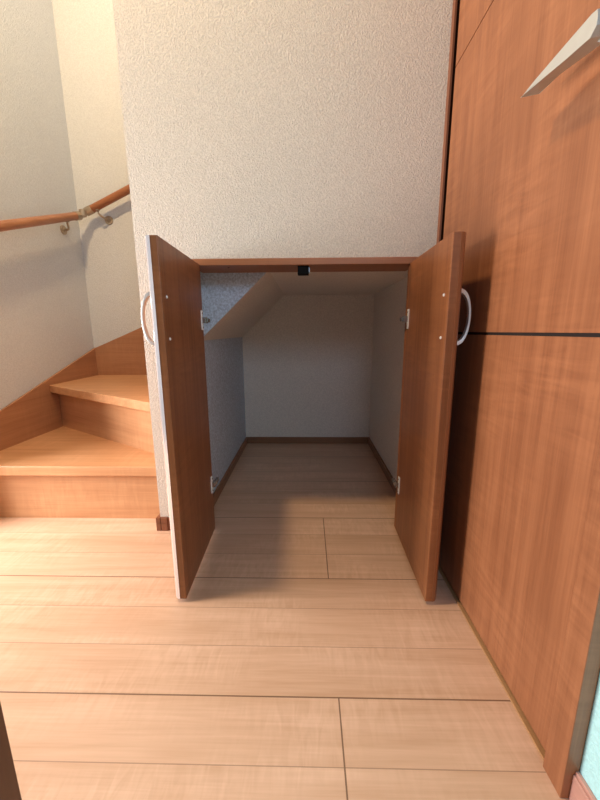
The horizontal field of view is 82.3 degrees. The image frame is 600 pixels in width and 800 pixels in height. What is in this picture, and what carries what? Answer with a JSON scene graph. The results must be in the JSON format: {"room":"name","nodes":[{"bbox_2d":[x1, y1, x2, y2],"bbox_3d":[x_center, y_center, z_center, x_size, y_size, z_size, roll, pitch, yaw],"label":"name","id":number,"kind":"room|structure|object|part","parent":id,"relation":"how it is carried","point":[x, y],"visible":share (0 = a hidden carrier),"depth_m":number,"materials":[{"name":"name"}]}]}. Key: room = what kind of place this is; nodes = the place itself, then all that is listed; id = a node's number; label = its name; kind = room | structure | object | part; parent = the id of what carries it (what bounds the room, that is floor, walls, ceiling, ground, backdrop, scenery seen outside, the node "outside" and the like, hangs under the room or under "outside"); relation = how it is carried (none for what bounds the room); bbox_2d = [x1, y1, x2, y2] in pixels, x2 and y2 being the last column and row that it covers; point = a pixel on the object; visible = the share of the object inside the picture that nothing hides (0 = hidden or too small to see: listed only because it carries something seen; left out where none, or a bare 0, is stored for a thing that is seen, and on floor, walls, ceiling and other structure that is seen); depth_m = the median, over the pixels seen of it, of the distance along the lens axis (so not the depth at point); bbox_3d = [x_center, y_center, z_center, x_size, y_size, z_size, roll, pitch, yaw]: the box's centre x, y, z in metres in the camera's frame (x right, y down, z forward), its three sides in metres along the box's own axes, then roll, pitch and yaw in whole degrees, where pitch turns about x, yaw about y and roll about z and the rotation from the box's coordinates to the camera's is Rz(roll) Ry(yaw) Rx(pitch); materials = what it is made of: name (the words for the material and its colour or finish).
{"room":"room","nodes":[
{"label":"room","id":0,"kind":"room"},
{"bbox_2d":[0,0,93,409],"bbox_3d":[-1.183,-0.908,1.327,0.080,2.550,1.010,0,11,1],"label":"wall","id":1,"kind":"structure","parent":0,"point":[45,321],"depth_m":1.47,"materials":[{"name":"paint"}]},
{"bbox_2d":[0,184,129,234],"bbox_3d":[-0.975,-0.832,1.446,0.519,0.651,1.054,8,14,37],"label":"handrail","id":2,"kind":"object","parent":1,"relation":"attached to","point":[19,223],"visible":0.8,"depth_m":1.61,"materials":[{"name":"brown wood"}]},
{"bbox_3d":[-1.088,-0.670,1.307,0.035,0.327,0.793,0,11,1],"label":"rail","id":3,"kind":"part","parent":2,"relation":"part of","materials":[{"name":"brown wood"}]},
{"bbox_3d":[-0.755,-1.062,1.664,0.591,0.288,0.035,0,11,1],"label":"rail","id":4,"kind":"part","parent":2,"relation":"part of","materials":[{"name":"brown wood"}]},
{"bbox_2d":[52,0,373,436],"bbox_3d":[-0.249,-1.000,1.763,1.770,2.550,0.080,0,11,1],"label":"wall","id":5,"kind":"structure","parent":0,"point":[84,29],"depth_m":1.84,"materials":[{"name":"paint"}]},
{"bbox_2d":[247,437,369,443],"bbox_3d":[0.043,0.234,1.992,0.716,0.038,0.009,0,11,1],"label":"baseboard","id":6,"kind":"structure","parent":5,"relation":"attached to","point":[280,440],"depth_m":1.99,"materials":[{"name":"brown wood"}]},
{"bbox_2d":[204,337,245,492],"bbox_3d":[-0.335,-0.079,1.548,0.020,0.830,0.772,0,11,1],"label":"wall","id":7,"kind":"structure","parent":0,"point":[223,357],"depth_m":1.48,"materials":[{"name":"paint"}]},
{"bbox_2d":[213,437,246,504],"bbox_3d":[-0.318,0.310,1.621,0.009,0.038,0.763,0,11,1],"label":"baseboard","id":8,"kind":"structure","parent":7,"relation":"attached to","point":[217,492],"depth_m":1.52,"materials":[{"name":"brown wood"}]},
{"bbox_2d":[112,0,452,516],"bbox_3d":[-0.044,-0.835,0.935,0.840,2.550,0.120,0,11,1],"label":"wall","id":9,"kind":"structure","parent":0,"point":[253,128],"depth_m":0.90,"materials":[{"name":"white paint"}]},
{"bbox_2d":[156,514,167,530],"bbox_3d":[-0.451,0.401,1.153,0.036,0.045,0.066,0,11,1],"label":"baseboard","id":10,"kind":"structure","parent":9,"relation":"attached to","point":[161,522],"depth_m":1.12,"materials":[{"name":"brown wood"}]},
{"bbox_2d":[0,443,579,799],"bbox_3d":[-0.310,0.539,0.701,2.150,0.050,2.950,0,11,1],"label":"floor","id":11,"kind":"structure","parent":0,"point":[305,656],"depth_m":0.68,"materials":[{"name":"brown wood"}]},
{"bbox_2d":[0,702,21,799],"bbox_3d":[-0.423,-0.409,0.218,0.106,2.000,0.090,0,11,1],"label":"trim","id":12,"kind":"structure","parent":11,"relation":"on","point":[9,787],"depth_m":0.43,"materials":[{"name":"brown wood"}]},
{"bbox_2d":[0,327,159,517],"bbox_3d":[-0.792,-0.061,1.462,0.692,0.832,0.898,0,11,1],"label":"staircase","id":13,"kind":"structure","parent":11,"relation":"on","point":[78,443],"depth_m":1.29,"materials":[{"name":"brown wood"}]},
{"bbox_2d":[141,231,470,601],"bbox_3d":[0.014,0.034,0.949,0.682,0.840,0.429,0,11,1],"label":"base cabinet","id":14,"kind":"object","parent":11,"relation":"on","point":[434,279],"visible":1,"depth_m":0.82,"materials":[{"name":"brown wood"}]},
{"bbox_3d":[-0.317,-0.170,0.722,0.029,0.118,0.013,0,11,-1],"label":"pull handle","id":15,"kind":"part","parent":14,"relation":"part of","materials":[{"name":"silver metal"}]},
{"bbox_3d":[-0.291,0.050,0.893,0.028,0.814,0.302,0,11,-1],"label":"cabinet door","id":16,"kind":"part","parent":14,"relation":"part of","materials":[{"name":"brown wood"}]},
{"bbox_3d":[-0.274,-0.232,1.002,0.011,0.045,0.048,0,11,-1],"label":"hinge arm","id":17,"kind":"part","parent":14,"relation":"part of","materials":[{"name":"silver metal"}]},
{"bbox_3d":[-0.271,0.262,1.101,0.011,0.045,0.048,0,11,-1],"label":"hinge arm","id":18,"kind":"part","parent":14,"relation":"part of","materials":[{"name":"silver metal"}]},
{"bbox_3d":[0.012,0.004,1.098,0.638,0.840,0.125,0,11,1],"label":"frame","id":19,"kind":"part","parent":14,"relation":"part of","materials":[{"name":"brown wood"}]},
{"bbox_3d":[0.301,0.262,1.088,0.011,0.045,0.048,0,11,2],"label":"hinge arm","id":20,"kind":"part","parent":14,"relation":"part of","materials":[{"name":"silver metal"}]},
{"bbox_3d":[0.299,-0.233,0.989,0.011,0.045,0.048,0,11,2],"label":"hinge arm","id":21,"kind":"part","parent":14,"relation":"part of","materials":[{"name":"silver metal"}]},
{"bbox_3d":[0.315,0.049,0.881,0.028,0.814,0.302,0,11,2],"label":"cabinet door","id":22,"kind":"part","parent":14,"relation":"part of","materials":[{"name":"brown wood"}]},
{"bbox_3d":[0.335,-0.170,0.708,0.029,0.118,0.013,0,11,2],"label":"pull handle","id":23,"kind":"part","parent":14,"relation":"part of","materials":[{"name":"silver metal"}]},
{"bbox_2d":[200,270,407,339],"bbox_3d":[0.032,-0.388,1.488,0.756,0.235,0.792,0,11,1],"label":"ceiling","id":24,"kind":"structure","parent":0,"point":[233,303],"depth_m":1.25,"materials":[{"name":"paint"}]},
{"bbox_2d":[369,276,599,799],"bbox_3d":[0.422,-0.777,0.632,0.101,2.550,2.262,0,11,1],"label":"wall","id":25,"kind":"structure","parent":0,"point":[389,303],"depth_m":1.46,"materials":[{"name":"paint"}]},
{"bbox_2d":[368,437,395,494],"bbox_3d":[0.389,0.309,1.606,0.009,0.038,0.763,0,11,1],"label":"baseboard","id":26,"kind":"structure","parent":25,"relation":"attached to","point":[383,466],"depth_m":1.60,"materials":[{"name":"brown wood"}]},
{"bbox_2d":[436,0,459,243],"bbox_3d":[0.406,-0.830,0.898,0.064,2.550,0.097,0,11,1],"label":"door frame","id":27,"kind":"structure","parent":25,"relation":"attached to","point":[456,3],"depth_m":0.89,"materials":[{"name":"brown wood"}]},
{"bbox_2d":[438,565,544,760],"bbox_3d":[0.397,0.486,0.811,0.045,0.004,0.609,0,11,1],"label":"trim","id":28,"kind":"structure","parent":25,"relation":"attached to","point":[509,693],"depth_m":0.65,"materials":[{"name":"brown wood"}]},
{"bbox_2d":[439,0,599,750],"bbox_3d":[0.368,-0.490,0.605,0.085,1.980,0.582,0,11,1],"label":"door","id":29,"kind":"structure","parent":25,"relation":"in","point":[523,181],"depth_m":0.57,"materials":[{"name":"brown wood"}]},
{"bbox_3d":[0.338,-0.427,0.437,0.031,0.028,0.139,0,11,1],"label":"lever handle","id":30,"kind":"part","parent":29,"relation":"part of","materials":[{"name":"metal"}]},
{"bbox_2d":[543,440,599,797],"bbox_3d":[0.366,-0.699,0.245,0.020,2.550,0.036,0,11,1],"label":"door frame","id":31,"kind":"structure","parent":25,"relation":"attached to","point":[579,670],"depth_m":0.45,"materials":[{"name":"brown wood"}]},
{"bbox_2d":[569,771,596,799],"bbox_3d":[0.371,0.596,0.146,0.008,0.050,0.667,0,11,1],"label":"baseboard","id":32,"kind":"structure","parent":25,"relation":"attached to","point":[580,790],"depth_m":0.46,"materials":[{"name":"pink wood"}]},
{"bbox_2d":[579,671,599,770],"bbox_3d":[0.433,-0.769,0.592,0.038,2.550,0.720,0,11,1],"label":"trim","id":33,"kind":"structure","parent":25,"relation":"attached to","point":[599,671],"depth_m":0.49,"materials":[{"name":"brown wood"}]}
]}

